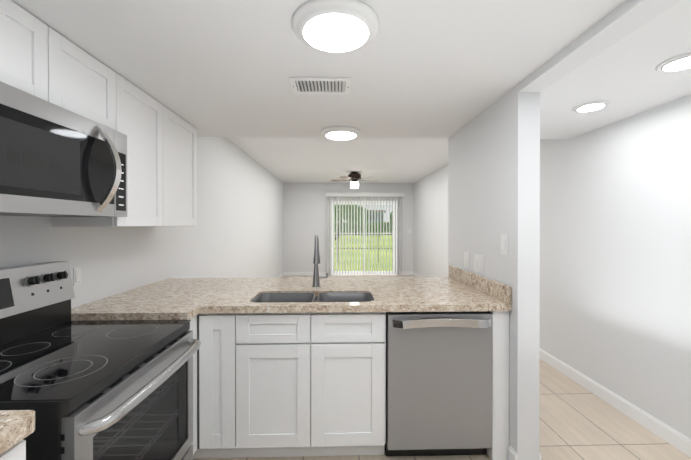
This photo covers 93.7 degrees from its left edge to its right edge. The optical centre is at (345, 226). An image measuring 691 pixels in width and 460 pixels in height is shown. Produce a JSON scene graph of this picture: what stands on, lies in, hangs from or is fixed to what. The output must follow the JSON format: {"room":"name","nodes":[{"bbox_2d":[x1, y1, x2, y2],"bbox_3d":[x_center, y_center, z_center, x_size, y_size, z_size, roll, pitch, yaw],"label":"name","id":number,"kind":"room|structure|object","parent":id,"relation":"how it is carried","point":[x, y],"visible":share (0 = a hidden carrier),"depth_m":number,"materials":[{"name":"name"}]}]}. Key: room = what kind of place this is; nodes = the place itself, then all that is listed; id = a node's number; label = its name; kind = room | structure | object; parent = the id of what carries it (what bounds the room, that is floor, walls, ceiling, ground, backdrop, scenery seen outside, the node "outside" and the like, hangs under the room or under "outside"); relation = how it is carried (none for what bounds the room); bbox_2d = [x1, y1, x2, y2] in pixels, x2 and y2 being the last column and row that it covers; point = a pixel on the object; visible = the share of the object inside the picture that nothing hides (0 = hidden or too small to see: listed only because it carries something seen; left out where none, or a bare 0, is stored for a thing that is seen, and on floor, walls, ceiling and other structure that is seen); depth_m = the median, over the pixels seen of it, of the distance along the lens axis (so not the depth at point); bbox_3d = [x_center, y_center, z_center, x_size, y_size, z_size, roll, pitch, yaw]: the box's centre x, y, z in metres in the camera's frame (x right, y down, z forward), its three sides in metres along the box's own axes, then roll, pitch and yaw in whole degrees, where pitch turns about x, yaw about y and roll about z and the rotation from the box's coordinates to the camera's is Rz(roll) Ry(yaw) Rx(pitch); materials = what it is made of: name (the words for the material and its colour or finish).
{"room":"kitchen","nodes":[
{"label":"kitchen","id":0,"kind":"room"},
{"bbox_2d":[0,137,283,307],"bbox_3d":[-1.608,0.037,3.636,0.120,2.650,10.640,0,0,-2],"label":"wall","id":1,"kind":"structure","parent":0,"point":[236,231],"depth_m":3.32,"materials":[{"name":"white paint"}]},
{"bbox_2d":[0,0,67,75],"bbox_3d":[-1.313,-0.624,1.093,0.323,0.318,0.450,0,0,-2],"label":"upper cabinet","id":2,"kind":"object","parent":1,"relation":"attached to","point":[19,28],"depth_m":1.20,"materials":[{"name":"white wood"}]},
{"bbox_2d":[0,40,147,219],"bbox_3d":[-1.251,-0.286,1.260,0.458,0.479,0.767,0,0,-2],"label":"upper cabinet","id":3,"kind":"object","parent":1,"relation":"attached to","point":[87,139],"depth_m":1.29,"materials":[{"name":"wood"}]},
{"bbox_2d":[0,55,127,216],"bbox_3d":[-1.250,-0.255,1.261,0.458,0.415,0.767,0,0,-2],"label":"microwave","id":4,"kind":"object","parent":3,"relation":"in","point":[56,161],"depth_m":1.24,"materials":[{"name":"silver metal"}]},
{"bbox_2d":[73,266,80,285],"bbox_3d":[-1.491,0.276,1.805,0.010,0.100,0.050,0,0,-2],"label":"electrical outlet","id":5,"kind":"object","parent":1,"relation":"attached to","point":[76,275],"visible":1,"depth_m":1.80,"materials":[{"name":"white plastic"}]},
{"bbox_2d":[68,40,119,103],"bbox_3d":[-1.323,-0.625,1.421,0.323,0.318,0.447,0,0,-2],"label":"upper cabinet","id":6,"kind":"object","parent":1,"relation":"attached to","point":[83,68],"depth_m":1.49,"materials":[{"name":"white wood"}]},
{"bbox_2d":[52,76,171,226],"bbox_3d":[-1.336,-0.393,1.898,0.323,0.786,0.505,0,0,-2],"label":"upper cabinet","id":7,"kind":"object","parent":1,"relation":"attached to","point":[159,117],"depth_m":2.00,"materials":[{"name":"white wood"}]},
{"bbox_2d":[172,112,196,225],"bbox_3d":[-1.347,-0.395,2.313,0.323,0.786,0.574,0,0,-2],"label":"upper cabinet","id":8,"kind":"object","parent":1,"relation":"attached to","point":[184,135],"depth_m":2.39,"materials":[{"name":"white wood"}]},
{"bbox_2d":[226,137,447,182],"bbox_3d":[0.170,-1.238,5.890,3.560,0.120,5.980,0,0,-2],"label":"ceiling","id":9,"kind":"structure","parent":0,"point":[328,160],"depth_m":5.52,"materials":[{"name":"white paint"}]},
{"bbox_2d":[331,172,372,187],"bbox_3d":[0.193,-1.007,7.088,1.051,0.348,1.011,0,0,-2],"label":"ceiling fan","id":10,"kind":"object","parent":9,"relation":"hanging from","point":[354,177],"visible":1,"depth_m":6.97,"materials":[{"name":"brown metal"}]},
{"bbox_2d":[283,183,412,274],"bbox_3d":[0.086,0.013,8.945,3.560,2.650,0.120,0,0,-2],"label":"wall","id":11,"kind":"structure","parent":0,"point":[304,214],"depth_m":8.86,"materials":[{"name":"white paint"}]},
{"bbox_2d":[284,272,326,275],"bbox_3d":[-1.087,1.289,8.851,1.210,0.100,0.014,0,0,-2],"label":"baseboard","id":12,"kind":"structure","parent":11,"relation":"attached to","point":[301,273],"depth_m":8.84,"materials":[{"name":"paint"}]},
{"bbox_2d":[331,201,396,274],"bbox_3d":[0.501,0.315,8.963,1.844,2.047,0.070,0,0,-2],"label":"window","id":13,"kind":"structure","parent":11,"relation":"in","point":[370,241],"depth_m":8.95,"materials":[{"name":"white glass"}]},
{"bbox_2d":[326,192,403,274],"bbox_3d":[0.529,0.190,8.846,2.120,2.227,0.097,0,0,-2],"label":"vertical blinds","id":14,"kind":"object","parent":13,"relation":"attached to","point":[351,195],"visible":1,"depth_m":8.84,"materials":[{"name":"plastic"}]},
{"bbox_2d":[399,271,412,274],"bbox_3d":[1.677,1.288,8.927,0.380,0.100,0.014,0,0,-2],"label":"baseboard","id":15,"kind":"structure","parent":11,"relation":"attached to","point":[407,272],"depth_m":8.92,"materials":[{"name":"paint"}]},
{"bbox_2d":[11,0,690,138],"bbox_3d":[0.314,-1.030,0.693,3.560,0.490,4.420,0,0,-2],"label":"ceiling","id":16,"kind":"structure","parent":0,"point":[411,69],"depth_m":1.55,"materials":[{"name":"white paint"}]},
{"bbox_2d":[289,77,350,94],"bbox_3d":[-0.137,-0.782,1.809,0.328,0.011,0.202,0,0,-2],"label":"ceiling vent","id":17,"kind":"object","parent":16,"relation":"in","point":[317,85],"visible":0.98,"depth_m":1.79,"materials":[{"name":"white metal"}]},
{"bbox_2d":[292,0,378,51],"bbox_3d":[-0.037,-0.765,1.272,0.340,0.040,0.340,0,0,-2],"label":"recessed light","id":18,"kind":"object","parent":16,"relation":"in","point":[336,25],"visible":1,"depth_m":1.21,"materials":[{"name":"white plastic"}]},
{"bbox_2d":[321,126,360,139],"bbox_3d":[-0.037,-0.772,2.717,0.340,0.040,0.340,0,0,-2],"label":"recessed light","id":19,"kind":"object","parent":16,"relation":"in","point":[340,132],"visible":1,"depth_m":2.63,"materials":[{"name":"white plastic"}]},
{"bbox_2d":[572,101,609,111],"bbox_3d":[1.611,-0.780,2.128,0.196,0.018,0.196,0,0,-2],"label":"recessed light","id":20,"kind":"object","parent":16,"relation":"in","point":[591,106],"visible":1,"depth_m":2.10,"materials":[{"name":"white plastic"}]},
{"bbox_2d":[656,53,690,71],"bbox_3d":[1.617,-0.777,1.548,0.196,0.018,0.196,0,0,-2],"label":"recessed light","id":21,"kind":"object","parent":16,"relation":"in","point":[680,62],"visible":1,"depth_m":1.55,"materials":[{"name":"white plastic"}]},
{"bbox_2d":[193,275,690,459],"bbox_3d":[0.234,1.422,3.603,4.160,0.120,10.820,0,0,-2],"label":"floor","id":22,"kind":"structure","parent":0,"point":[577,421],"depth_m":2.13,"materials":[{"name":"tile"}]},
{"bbox_2d":[0,427,43,459],"bbox_3d":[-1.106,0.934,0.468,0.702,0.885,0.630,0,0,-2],"label":"base cabinet","id":23,"kind":"object","parent":22,"relation":"on","point":[32,448],"depth_m":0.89,"materials":[{"name":"wood"}]},
{"bbox_2d":[0,407,43,454],"bbox_3d":[-1.096,0.472,0.468,0.722,0.040,0.635,0,0,-2],"label":"countertop","id":24,"kind":"structure","parent":23,"relation":"on","point":[16,423],"depth_m":0.76,"materials":[{"name":"beige stone"}]},
{"bbox_2d":[0,261,200,459],"bbox_3d":[-1.081,0.765,1.270,0.784,1.175,0.775,0,0,-2],"label":"range","id":25,"kind":"object","parent":22,"relation":"on","point":[98,386],"depth_m":1.27,"materials":[{"name":"silver metal"}]},
{"bbox_2d":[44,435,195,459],"bbox_3d":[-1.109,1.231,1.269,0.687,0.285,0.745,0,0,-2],"label":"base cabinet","id":26,"kind":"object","parent":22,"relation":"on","point":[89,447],"depth_m":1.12,"materials":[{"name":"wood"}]},
{"bbox_2d":[76,319,215,458],"bbox_3d":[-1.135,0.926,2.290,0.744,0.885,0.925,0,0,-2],"label":"oven","id":27,"kind":"object","parent":22,"relation":"on","point":[132,378],"depth_m":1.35,"materials":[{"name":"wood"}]},
{"bbox_2d":[52,277,510,322],"bbox_3d":[-0.282,0.464,2.254,2.448,0.040,1.120,0,0,-2],"label":"countertop","id":28,"kind":"structure","parent":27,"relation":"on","point":[165,300],"depth_m":1.88,"materials":[{"name":"beige stone"}]},
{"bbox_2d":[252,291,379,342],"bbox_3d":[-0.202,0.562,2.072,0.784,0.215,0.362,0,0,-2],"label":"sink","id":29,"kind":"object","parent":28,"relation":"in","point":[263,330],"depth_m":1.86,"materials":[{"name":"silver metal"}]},
{"bbox_2d":[312,235,327,286],"bbox_3d":[-0.186,0.251,2.313,0.116,0.385,0.238,0,0,-2],"label":"faucet","id":30,"kind":"object","parent":28,"relation":"on","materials":[{"name":"metal"}]},
{"bbox_2d":[216,319,255,457],"bbox_3d":[-0.708,0.926,2.302,0.295,0.885,0.925,0,0,-2],"label":"base cabinet","id":31,"kind":"object","parent":22,"relation":"on","point":[234,344],"depth_m":1.84,"materials":[{"name":"wood"}]},
{"bbox_2d":[252,339,383,456],"bbox_3d":[-0.204,1.040,2.061,0.850,0.660,0.415,0,0,-2],"label":"base cabinet","id":32,"kind":"object","parent":22,"relation":"on","point":[316,364],"depth_m":1.86,"materials":[{"name":"wood"}]},
{"bbox_2d":[380,319,495,459],"bbox_3d":[0.539,0.929,2.155,0.605,0.880,0.587,0,0,-2],"label":"base cabinet","id":33,"kind":"object","parent":22,"relation":"on","point":[440,374],"depth_m":1.86,"materials":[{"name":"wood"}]},
{"bbox_2d":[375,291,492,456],"bbox_3d":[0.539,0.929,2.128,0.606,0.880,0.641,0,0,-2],"label":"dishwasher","id":34,"kind":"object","parent":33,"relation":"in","point":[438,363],"depth_m":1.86,"materials":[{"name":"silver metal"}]},
{"bbox_2d":[448,85,539,459],"bbox_3d":[1.005,0.288,2.366,0.124,2.160,1.125,0,0,-2],"label":"wall","id":35,"kind":"structure","parent":0,"point":[493,172],"depth_m":1.87,"materials":[{"name":"white paint"}]},
{"bbox_2d":[464,252,469,267],"bbox_3d":[0.933,0.257,2.499,0.010,0.120,0.095,0,0,-2],"label":"outlet","id":36,"kind":"object","parent":35,"relation":"attached to","point":[466,259],"visible":1,"depth_m":2.48,"materials":[{"name":"white plastic"}]},
{"bbox_2d":[474,254,483,273],"bbox_3d":[0.939,0.263,2.285,0.010,0.125,0.150,0,0,-2],"label":"light switch","id":37,"kind":"object","parent":35,"relation":"attached to","point":[478,263],"visible":1,"depth_m":2.27,"materials":[{"name":"white plastic"}]},
{"bbox_2d":[448,265,511,302],"bbox_3d":[0.929,0.392,2.352,0.021,0.102,0.990,0,0,-2],"label":"backsplash","id":38,"kind":"structure","parent":35,"relation":"attached to","point":[498,290],"depth_m":2.15,"materials":[{"name":"beige stone"}]},
{"bbox_2d":[501,234,507,254],"bbox_3d":[0.948,0.108,1.939,0.010,0.120,0.080,0,0,-2],"label":"light switch","id":39,"kind":"object","parent":35,"relation":"attached to","point":[504,244],"visible":1,"depth_m":1.93,"materials":[{"name":"white plastic"}]},
{"bbox_2d":[508,446,516,459],"bbox_3d":[0.951,1.320,1.842,0.014,0.100,0.070,0,0,-2],"label":"baseboard","id":40,"kind":"object","parent":35,"relation":"attached to","point":[512,454],"visible":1,"depth_m":1.84,"materials":[{"name":"paint"}]},
{"bbox_2d":[518,0,680,91],"bbox_3d":[1.066,-0.760,0.152,0.124,0.043,3.295,0,0,-2],"label":"header","id":41,"kind":"object","parent":35,"relation":"attached to","point":[623,20],"visible":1,"depth_m":1.30,"materials":[{"name":"white paint"}]},
{"bbox_2d":[413,94,690,438],"bbox_3d":[2.070,0.037,3.738,0.120,2.650,10.640,0,0,-2],"label":"wall","id":42,"kind":"structure","parent":0,"point":[615,257],"depth_m":2.43,"materials":[{"name":"white paint"}]},
{"bbox_2d":[413,272,690,456],"bbox_3d":[2.003,1.312,3.741,0.014,0.100,10.400,0,0,-2],"label":"baseboard","id":43,"kind":"structure","parent":42,"relation":"attached to","point":[670,435],"depth_m":2.36,"materials":[{"name":"paint"}]},
{"label":"outside","id":44,"kind":"structure","parent":0,"visible":0},
{"bbox_2d":[335,205,391,270],"bbox_3d":[-2.003,-1.659,74.465,120.000,5.600,130.960,0,0,-2],"label":"garden","id":45,"kind":"object","parent":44,"point":[362,239],"depth_m":27.59,"materials":[{"name":"green plant"}]}
]}

